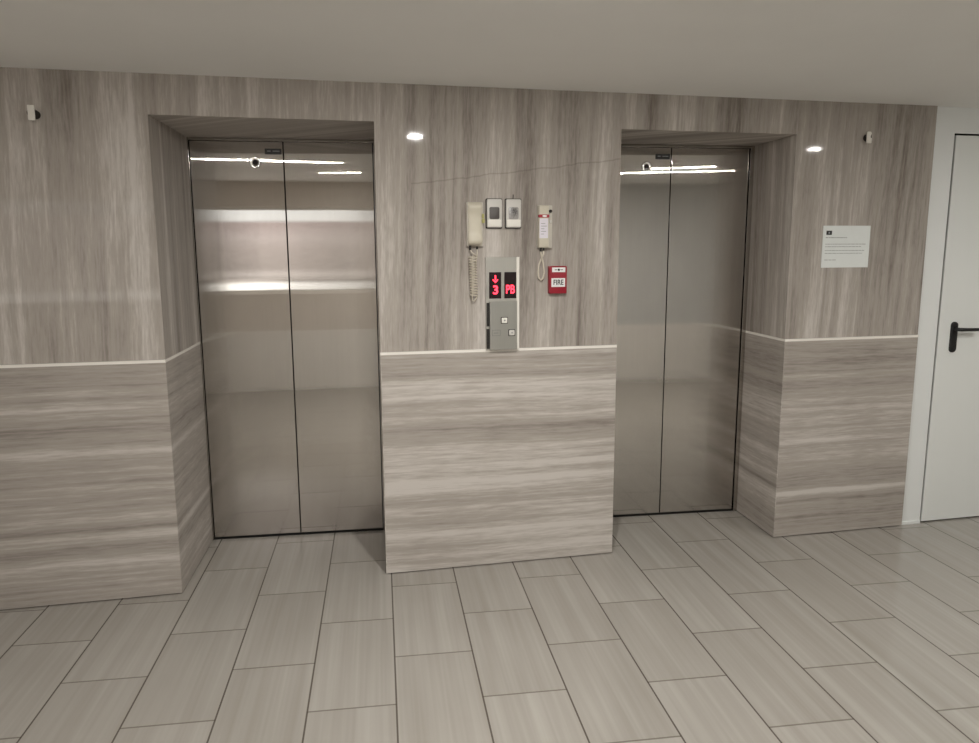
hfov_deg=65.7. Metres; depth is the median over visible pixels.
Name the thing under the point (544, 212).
wall phone
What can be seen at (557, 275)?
fire alarm box
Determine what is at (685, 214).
elevator door
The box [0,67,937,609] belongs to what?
wall
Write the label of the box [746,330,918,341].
trim
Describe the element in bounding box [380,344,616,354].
trim
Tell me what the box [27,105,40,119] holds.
wall bracket
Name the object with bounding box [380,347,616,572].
wall
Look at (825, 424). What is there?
wall
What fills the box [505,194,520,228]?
switch plate
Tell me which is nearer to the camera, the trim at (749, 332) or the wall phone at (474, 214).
the wall phone at (474, 214)
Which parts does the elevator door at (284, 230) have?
door panel, maker plate, sill, door panel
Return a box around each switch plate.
[485,198,501,228]
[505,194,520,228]
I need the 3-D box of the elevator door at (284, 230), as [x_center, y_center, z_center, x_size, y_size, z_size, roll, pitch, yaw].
[-1.044,-0.144,4.016,0.919,2.095,0.087,-2,9,-8]
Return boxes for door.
[920,133,978,520]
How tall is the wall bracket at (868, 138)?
0.056 m
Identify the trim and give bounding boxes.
[0,342,199,367]
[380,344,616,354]
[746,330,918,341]
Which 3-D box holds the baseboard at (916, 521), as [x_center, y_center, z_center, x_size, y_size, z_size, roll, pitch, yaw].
[2.372,0.853,4.276,0.130,0.016,0.006,-2,9,-12]
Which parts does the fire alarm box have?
press panel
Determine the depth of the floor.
2.97 m
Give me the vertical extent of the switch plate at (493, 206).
0.135 m
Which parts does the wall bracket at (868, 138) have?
plate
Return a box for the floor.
[0,511,978,742]
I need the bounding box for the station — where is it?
[485,257,518,349]
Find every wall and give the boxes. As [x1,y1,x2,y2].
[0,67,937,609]
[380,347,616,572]
[737,333,917,536]
[902,107,978,521]
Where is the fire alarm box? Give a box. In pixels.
[548,266,566,293]
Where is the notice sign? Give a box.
[821,226,870,267]
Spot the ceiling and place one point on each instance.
(906, 52)
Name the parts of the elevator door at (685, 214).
door panel, maker plate, sill, door panel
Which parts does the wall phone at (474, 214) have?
coiled cord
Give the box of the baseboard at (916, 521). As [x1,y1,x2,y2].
[902,520,919,524]
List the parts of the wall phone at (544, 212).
cord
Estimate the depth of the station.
3.54 m
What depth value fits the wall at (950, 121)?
4.07 m
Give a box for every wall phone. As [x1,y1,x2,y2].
[466,202,484,301]
[536,205,551,280]
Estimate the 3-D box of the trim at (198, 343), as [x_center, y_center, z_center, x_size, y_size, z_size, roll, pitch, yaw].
[-2.666,-0.057,3.384,2.473,0.013,0.938,-2,9,-8]
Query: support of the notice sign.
attached to the wall at (97, 263)
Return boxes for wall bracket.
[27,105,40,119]
[863,131,871,142]
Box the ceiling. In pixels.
[0,0,978,107]
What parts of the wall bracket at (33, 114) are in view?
plate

